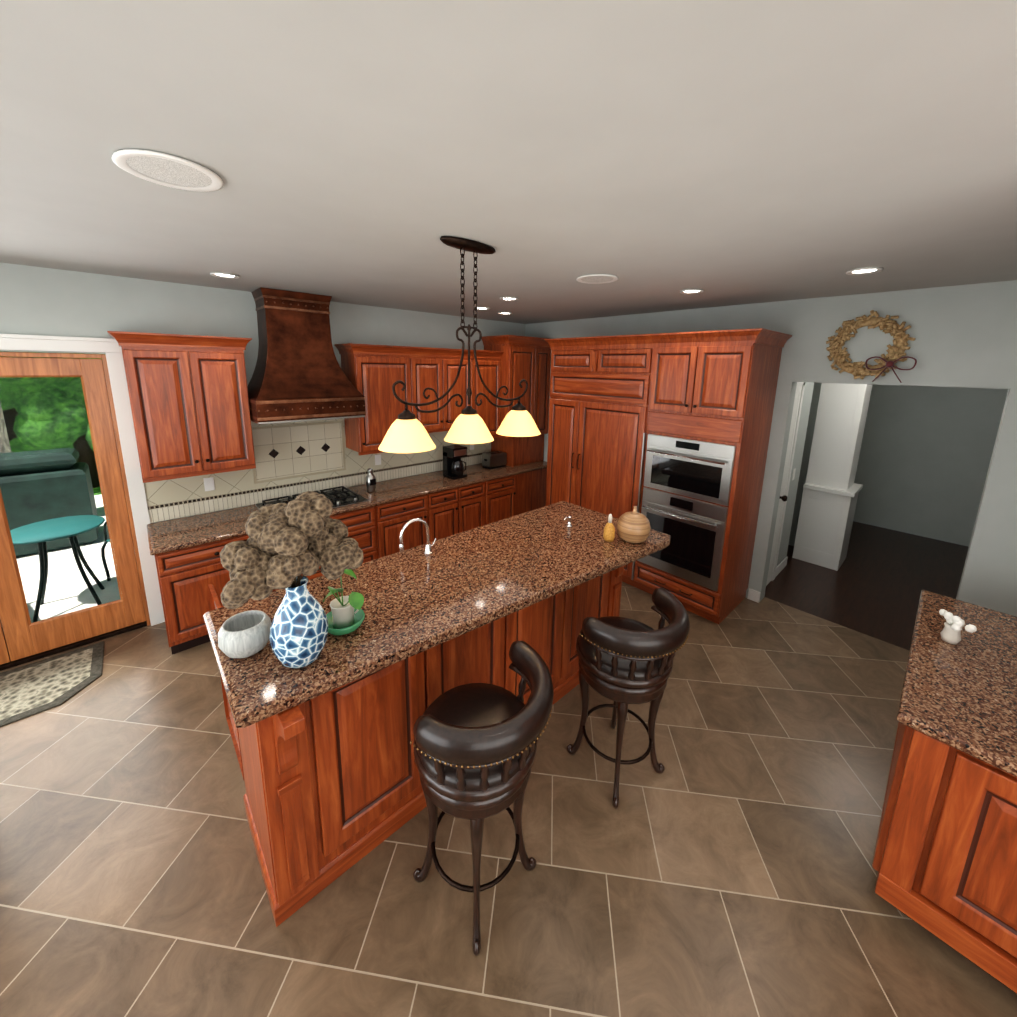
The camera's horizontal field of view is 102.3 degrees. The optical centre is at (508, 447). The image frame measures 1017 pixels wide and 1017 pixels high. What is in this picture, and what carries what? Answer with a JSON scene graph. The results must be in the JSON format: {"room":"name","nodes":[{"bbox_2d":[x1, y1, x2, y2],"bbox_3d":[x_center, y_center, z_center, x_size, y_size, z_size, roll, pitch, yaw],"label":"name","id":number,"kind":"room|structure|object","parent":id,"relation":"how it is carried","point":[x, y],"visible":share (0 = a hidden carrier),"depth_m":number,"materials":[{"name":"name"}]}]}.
{"room":"kitchen","nodes":[
{"label":"kitchen","id":0,"kind":"room"},
{"bbox_2d":[0,262,524,522],"bbox_3d":[-2.378,0.018,3.731,7.180,2.740,0.150,-9,15,-42],"label":"wall","id":1,"kind":"structure","parent":0,"point":[34,300],"depth_m":3.16,"materials":[{"name":"paint"}]},
{"bbox_2d":[0,352,150,670],"bbox_3d":[-3.534,0.476,2.722,1.519,2.187,0.176,-9,15,-42],"label":"french door","id":2,"kind":"structure","parent":1,"relation":"in","point":[23,639],"depth_m":3.03,"materials":[{"name":"brown wood"}]},
{"bbox_2d":[0,334,164,625],"bbox_3d":[-3.481,0.433,2.656,1.735,2.300,0.032,-9,15,-42],"label":"door frame","id":3,"kind":"structure","parent":1,"relation":"attached to","point":[111,348],"depth_m":3.08,"materials":[{"name":"white paint"}]},
{"bbox_2d":[115,331,255,482],"bbox_3d":[-2.472,-0.341,3.201,0.710,1.024,0.351,-9,15,-42],"label":"upper cabinet","id":4,"kind":"object","parent":1,"relation":"attached to","point":[189,401],"depth_m":3.05,"materials":[{"name":"brown wood"}]},
{"bbox_2d":[247,287,365,423],"bbox_3d":[-1.810,-0.793,3.582,0.879,1.065,0.558,-9,15,-42],"label":"range hood","id":5,"kind":"object","parent":1,"relation":"attached to","point":[298,375],"visible":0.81,"depth_m":3.47,"materials":[{"name":"brown metal"}]},
{"bbox_2d":[144,419,490,522],"bbox_3d":[-1.550,0.007,4.383,3.561,0.796,0.018,-9,15,-42],"label":"tile backsplash","id":6,"kind":"structure","parent":1,"relation":"attached to","point":[292,458],"depth_m":3.91,"materials":[{"name":"tile"}]},
{"bbox_2d":[203,477,214,490],"bbox_3d":[-2.557,0.315,3.502,0.070,0.114,0.007,-9,15,-42],"label":"electrical outlet plate","id":7,"kind":"object","parent":6,"relation":"attached to","point":[209,485],"depth_m":3.50,"materials":[{"name":"white paint"}]},
{"bbox_2d":[375,454,380,464],"bbox_3d":[-1.437,0.137,4.512,0.070,0.114,0.007,-9,15,-42],"label":"electrical outlet plate","id":8,"kind":"object","parent":6,"relation":"attached to","point":[377,457],"depth_m":4.51,"materials":[{"name":"white paint"}]},
{"bbox_2d":[339,343,414,454],"bbox_3d":[-1.344,-0.515,4.220,0.579,1.034,0.351,-9,15,-42],"label":"upper cabinet","id":9,"kind":"object","parent":1,"relation":"attached to","point":[373,370],"depth_m":4.05,"materials":[{"name":"brown wood"}]},
{"bbox_2d":[411,347,474,430],"bbox_3d":[-0.842,-0.668,4.658,0.780,0.885,0.351,-9,15,-42],"label":"upper cabinet","id":10,"kind":"object","parent":1,"relation":"attached to","point":[435,368],"depth_m":4.51,"materials":[{"name":"brown wood"}]},
{"bbox_2d":[475,350,502,437],"bbox_3d":[-0.384,-0.668,5.086,0.465,1.034,0.351,-9,15,-42],"label":"upper cabinet","id":11,"kind":"object","parent":1,"relation":"attached to","point":[489,363],"depth_m":4.98,"materials":[{"name":"brown wood"}]},
{"bbox_2d":[0,521,1016,1016],"bbox_3d":[1.317,1.779,2.479,10.550,0.100,7.490,-9,15,-42],"label":"floor","id":12,"kind":"structure","parent":0,"point":[722,863],"depth_m":1.81,"materials":[{"name":"stone"}]},
{"bbox_2d":[0,641,103,726],"bbox_3d":[-3.465,1.640,2.449,1.490,0.010,0.650,-9,15,-42],"label":"area rug","id":13,"kind":"object","parent":12,"relation":"on","point":[31,689],"visible":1,"depth_m":2.76,"materials":[{"name":"beige carpet"}]},
{"bbox_2d":[151,533,274,654],"bbox_3d":[-2.411,1.061,3.370,0.696,0.830,0.641,-9,15,-42],"label":"base cabinet","id":14,"kind":"object","parent":12,"relation":"on","point":[185,551],"depth_m":3.01,"materials":[{"name":"brown wood"}]},
{"bbox_2d":[147,461,546,552],"bbox_3d":[-1.126,0.433,4.432,4.192,0.040,0.650,-9,15,-42],"label":"countertop","id":15,"kind":"structure","parent":14,"relation":"on","point":[179,533],"depth_m":3.82,"materials":[{"name":"brown stone"}]},
{"bbox_2d":[365,468,375,491],"bbox_3d":[-1.406,0.331,4.182,0.100,0.245,0.105,-9,15,-42],"label":"grinder","id":16,"kind":"object","parent":15,"relation":"on","point":[370,478],"visible":1,"depth_m":4.15,"materials":[{"name":"silver metal"}]},
{"bbox_2d":[443,444,466,479],"bbox_3d":[-0.614,0.167,4.794,0.221,0.360,0.225,-9,15,-42],"label":"coffee maker","id":17,"kind":"object","parent":15,"relation":"on","point":[453,466],"visible":1,"depth_m":4.73,"materials":[{"name":"black plastic"}]},
{"bbox_2d":[482,451,506,469],"bbox_3d":[-0.190,0.161,5.303,0.295,0.192,0.170,-9,15,-42],"label":"toaster","id":18,"kind":"object","parent":15,"relation":"on","point":[494,460],"visible":1,"depth_m":5.24,"materials":[{"name":"silver metal"}]},
{"bbox_2d":[481,335,550,466],"bbox_3d":[0.103,-0.602,5.433,0.807,1.649,0.530,-9,15,-42],"label":"tall cabinet","id":19,"kind":"object","parent":15,"relation":"on","point":[526,358],"visible":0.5,"depth_m":5.26,"materials":[{"name":"brown wood"}]},
{"bbox_2d":[275,505,378,590],"bbox_3d":[-1.819,0.968,3.904,0.909,0.830,0.641,-9,15,-42],"label":"base cabinet","id":20,"kind":"object","parent":12,"relation":"on","point":[362,524],"depth_m":3.86,"materials":[{"name":"brown wood"}]},
{"bbox_2d":[379,493,430,557],"bbox_3d":[-1.274,0.881,4.396,0.570,0.830,0.641,-9,15,-42],"label":"base cabinet","id":21,"kind":"object","parent":12,"relation":"on","point":[393,515],"depth_m":4.12,"materials":[{"name":"brown wood"}]},
{"bbox_2d":[208,508,621,926],"bbox_3d":[-0.331,1.161,2.596,2.344,1.010,1.262,-9,15,-42],"label":"kitchen island","id":22,"kind":"object","parent":12,"relation":"on","point":[308,827],"depth_m":1.76,"materials":[{"name":"brown wood"}]},
{"bbox_2d":[203,501,670,792],"bbox_3d":[-0.115,0.685,2.273,2.450,0.055,0.975,-9,15,-42],"label":"island countertop","id":23,"kind":"structure","parent":22,"relation":"on","point":[432,609],"depth_m":1.90,"materials":[{"name":"brown stone"}]},
{"bbox_2d":[218,610,270,657],"bbox_3d":[-0.999,0.716,1.559,0.176,0.125,0.176,-9,15,-42],"label":"bowl","id":24,"kind":"object","parent":23,"relation":"on","point":[245,634],"visible":0.98,"depth_m":1.51,"materials":[{"name":"ceramic"}]},
{"bbox_2d":[220,491,362,668],"bbox_3d":[-0.763,0.479,1.465,0.444,0.635,0.286,-9,15,-42],"label":"vase","id":25,"kind":"object","parent":23,"relation":"on","point":[285,546],"visible":1,"depth_m":1.40,"materials":[{"name":"ceramic"}]},
{"bbox_2d":[323,569,364,634],"bbox_3d":[-0.681,0.635,1.689,0.170,0.246,0.185,-9,15,-42],"label":"plant","id":26,"kind":"object","parent":23,"relation":"on","point":[346,615],"visible":0.88,"depth_m":1.68,"materials":[{"name":"green plant"}]},
{"bbox_2d":[564,515,571,527],"bbox_3d":[0.408,0.515,2.833,0.083,0.080,0.040,-9,15,-42],"label":"soap pump","id":27,"kind":"object","parent":23,"relation":"on","point":[569,525],"visible":1,"depth_m":2.84,"materials":[{"name":"white metal"}]},
{"bbox_2d":[603,514,614,541],"bbox_3d":[0.649,0.510,2.628,0.072,0.178,0.070,-9,15,-42],"label":"bottle","id":28,"kind":"object","parent":23,"relation":"on","point":[609,533],"visible":1,"depth_m":2.61,"materials":[{"name":"yellow glass"}]},
{"bbox_2d":[617,506,650,542],"bbox_3d":[0.805,0.486,2.631,0.208,0.228,0.208,-9,15,-42],"label":"jar","id":29,"kind":"object","parent":23,"relation":"on","point":[634,526],"visible":1,"depth_m":2.56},
{"bbox_2d":[431,481,486,541],"bbox_3d":[-0.776,0.802,4.845,0.780,0.830,0.641,-9,15,-42],"label":"base cabinet","id":30,"kind":"object","parent":12,"relation":"on","point":[453,511],"depth_m":4.59,"materials":[{"name":"brown wood"}]},
{"bbox_2d":[410,640,553,955],"bbox_3d":[-0.113,1.361,1.655,0.595,0.996,0.542,-9,15,-42],"label":"bar stool","id":31,"kind":"object","parent":12,"relation":"on","point":[475,747],"visible":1,"depth_m":1.46,"materials":[{"name":"brown leather"}]},
{"bbox_2d":[487,473,518,523],"bbox_3d":[-0.310,0.728,5.266,0.485,0.830,0.641,-9,15,-42],"label":"base cabinet","id":32,"kind":"object","parent":12,"relation":"on","point":[502,493],"depth_m":5.02,"materials":[{"name":"brown wood"}]},
{"bbox_2d":[515,469,546,514],"bbox_3d":[0.138,0.657,5.671,0.732,0.830,0.641,-9,15,-42],"label":"base cabinet","id":33,"kind":"object","parent":12,"relation":"on","point":[532,486],"depth_m":5.39,"materials":[{"name":"brown wood"}]},
{"bbox_2d":[546,334,647,583],"bbox_3d":[1.107,0.080,4.481,0.750,2.456,1.194,-9,15,-42],"label":"tall cabinet","id":34,"kind":"object","parent":12,"relation":"on","point":[596,405],"depth_m":4.13,"materials":[{"name":"brown wood"}]},
{"bbox_2d":[567,588,689,807],"bbox_3d":[0.615,1.274,2.167,0.595,0.996,0.542,-9,15,-42],"label":"bar stool","id":35,"kind":"object","parent":12,"relation":"on","point":[624,662],"visible":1,"depth_m":1.97,"materials":[{"name":"brown leather"}]},
{"bbox_2d":[628,328,787,623],"bbox_3d":[1.775,0.232,3.768,0.750,2.456,0.810,-9,15,-42],"label":"tall cabinet","id":36,"kind":"object","parent":12,"relation":"on","point":[667,433],"depth_m":3.46,"materials":[{"name":"brown wood"}]},
{"bbox_2d":[792,383,872,570],"bbox_3d":[3.708,0.082,4.599,0.545,2.500,0.453,-9,15,-42],"label":"column","id":37,"kind":"structure","parent":12,"relation":"on","point":[831,489],"depth_m":4.51,"materials":[{"name":"white paint"}]},
{"bbox_2d":[872,726,1016,993],"bbox_3d":[2.241,1.454,1.691,1.260,0.875,0.916,-9,15,-42],"label":"base cabinet","id":38,"kind":"object","parent":12,"relation":"on","point":[944,864],"depth_m":1.47,"materials":[{"name":"brown wood"}]},
{"bbox_2d":[897,590,1016,781],"bbox_3d":[2.874,1.141,0.957,1.330,0.045,2.790,-9,15,-42],"label":"countertop","id":39,"kind":"structure","parent":38,"relation":"on","point":[961,697],"depth_m":1.66,"materials":[{"name":"brown stone"}]},
{"bbox_2d":[939,609,976,644],"bbox_3d":[2.091,0.843,1.917,0.129,0.139,0.119,-9,15,-42],"label":"flowers","id":40,"kind":"object","parent":39,"relation":"on","point":[950,632],"visible":1,"depth_m":1.90,"materials":[{"name":"white plant"}]},
{"bbox_2d":[0,0,1016,323],"bbox_3d":[1.369,-1.007,1.931,10.550,0.100,7.490,-9,15,-42],"label":"ceiling","id":41,"kind":"structure","parent":0,"point":[654,156],"depth_m":1.12,"materials":[{"name":"paint"}]},
{"bbox_2d":[112,149,223,191],"bbox_3d":[-1.067,-0.869,1.296,0.274,0.009,0.274,-9,15,-42],"label":"ceiling speaker","id":42,"kind":"object","parent":41,"relation":"attached to","point":[167,170],"visible":0.9,"depth_m":1.28,"materials":[{"name":"white paint"}]},
{"bbox_2d":[210,272,238,278],"bbox_3d":[-1.954,-1.185,2.824,0.168,0.010,0.168,-9,15,-42],"label":"recessed light","id":43,"kind":"object","parent":41,"relation":"in","point":[225,275],"visible":0.96,"depth_m":2.83,"materials":[{"name":"white paint"}]},
{"bbox_2d":[378,236,540,452],"bbox_3d":[-0.202,-0.519,2.097,0.998,0.972,0.268,-9,15,-42],"label":"light","id":44,"kind":"object","parent":41,"relation":"hanging from","point":[406,432],"visible":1,"depth_m":2.07,"materials":[{"name":"brown metal"}]},
{"bbox_2d":[477,307,489,309],"bbox_3d":[-0.272,-1.423,4.195,0.168,0.010,0.168,-9,15,-42],"label":"recessed light","id":45,"kind":"object","parent":41,"relation":"in","point":[482,308],"visible":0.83,"depth_m":4.21,"materials":[{"name":"white paint"}]},
{"bbox_2d":[498,312,512,314],"bbox_3d":[-0.037,-1.489,4.554,0.168,0.010,0.168,-9,15,-42],"label":"recessed light","id":46,"kind":"object","parent":41,"relation":"in","point":[504,313],"visible":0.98,"depth_m":4.57,"materials":[{"name":"white paint"}]},
{"bbox_2d":[500,297,518,300],"bbox_3d":[0.005,-1.297,3.580,0.168,0.010,0.168,-9,15,-42],"label":"recessed light","id":47,"kind":"object","parent":41,"relation":"in","point":[509,298],"visible":0.98,"depth_m":3.57,"materials":[{"name":"white paint"}]},
{"bbox_2d":[576,274,617,283],"bbox_3d":[0.589,-1.118,2.723,0.274,0.009,0.274,-9,15,-42],"label":"ceiling speaker","id":48,"kind":"object","parent":41,"relation":"attached to","point":[597,278],"visible":0.98,"depth_m":2.71,"materials":[{"name":"white paint"}]},
{"bbox_2d":[680,289,703,293],"bbox_3d":[1.384,-1.176,3.095,0.168,0.010,0.168,-9,15,-42],"label":"recessed light","id":49,"kind":"object","parent":41,"relation":"in","point":[693,291],"visible":0.94,"depth_m":3.10,"materials":[{"name":"white paint"}]},
{"bbox_2d":[846,267,882,274],"bbox_3d":[2.067,-1.023,2.380,0.168,0.010,0.168,-9,15,-42],"label":"recessed light","id":50,"kind":"object","parent":41,"relation":"in","point":[865,271],"visible":0.98,"depth_m":2.37,"materials":[{"name":"white paint"}]},
{"bbox_2d":[525,280,1016,616],"bbox_3d":[2.743,0.183,3.369,0.150,2.740,7.340,-9,15,-42],"label":"wall","id":51,"kind":"structure","parent":0,"point":[965,335],"depth_m":2.92,"materials":[{"name":"paint"}]},
{"bbox_2d":[826,310,916,382],"bbox_3d":[2.702,-0.756,3.065,0.099,0.523,0.545,-9,15,-42],"label":"wreath","id":52,"kind":"object","parent":51,"relation":"attached to","point":[893,356],"visible":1,"depth_m":3.06,"materials":[{"name":"brown plant"}]},
{"bbox_2d":[777,382,821,565],"bbox_3d":[3.667,-0.108,4.940,3.368,2.740,0.150,-9,15,-42],"label":"wall","id":53,"kind":"structure","parent":0,"point":[807,388],"depth_m":4.45,"materials":[{"name":"paint"}]},
{"bbox_2d":[775,556,787,576],"bbox_3d":[2.979,1.309,4.484,0.460,0.110,0.011,-9,15,-42],"label":"baseboard","id":54,"kind":"structure","parent":53,"relation":"attached to","point":[780,567],"depth_m":4.48,"materials":[{"name":"white paint"}]},
{"bbox_2d":[766,382,804,585],"bbox_3d":[2.686,0.392,3.964,0.450,2.100,0.084,-9,15,-42],"label":"closet door","id":55,"kind":"structure","parent":53,"relation":"in","point":[796,413],"depth_m":4.03,"materials":[{"name":"white paint"}]},
{"bbox_2d":[784,382,815,558],"bbox_3d":[2.572,-0.124,4.918,0.152,2.740,1.600,-9,15,-42],"label":"wall","id":56,"kind":"structure","parent":0,"point":[810,401],"depth_m":4.50,"materials":[{"name":"paint"}]},
{"bbox_2d":[853,384,1007,546],"bbox_3d":[5.554,-0.179,5.480,0.150,2.740,6.000,-9,15,-42],"label":"wall","id":57,"kind":"structure","parent":0,"point":[925,456],"depth_m":5.43,"materials":[{"name":"paint"}]},
{"label":"outside","id":58,"kind":"structure","parent":0,"visible":0},
{"bbox_2d":[16,444,121,622],"bbox_3d":[-15.576,0.864,6.120,44.000,0.280,20.858,-9,15,-42],"label":"patio","id":59,"kind":"structure","parent":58,"point":[64,574],"depth_m":4.12,"materials":[{"name":"concrete"}]},
{"bbox_2d":[0,402,10,452],"bbox_3d":[-6.278,-0.733,4.750,0.500,3.720,0.520,-9,15,-42],"label":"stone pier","id":60,"kind":"structure","parent":59,"relation":"on","point":[5,447],"depth_m":5.00,"materials":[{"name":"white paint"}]},
{"bbox_2d":[0,448,98,557],"bbox_3d":[-5.400,0.608,4.749,0.800,1.120,0.560,-9,15,-42],"label":"covered grill","id":61,"kind":"object","parent":59,"relation":"on","point":[53,496],"depth_m":4.58,"materials":[{"name":"teal fabric"}]},
{"bbox_2d":[0,351,101,487],"bbox_3d":[-12.429,-4.285,6.135,20.689,10.091,10.158,-9,15,-42],"label":"trees","id":62,"kind":"object","parent":59,"relation":"on","point":[54,416],"depth_m":6.51,"materials":[{"name":"green plant"}]},
{"bbox_2d":[10,515,110,622],"bbox_3d":[-4.934,0.901,3.796,3.211,0.937,2.554,-9,15,-42],"label":"patio furniture","id":63,"kind":"object","parent":59,"relation":"on","point":[41,533],"depth_m":3.56,"materials":[{"name":"teal metal"}]}
]}

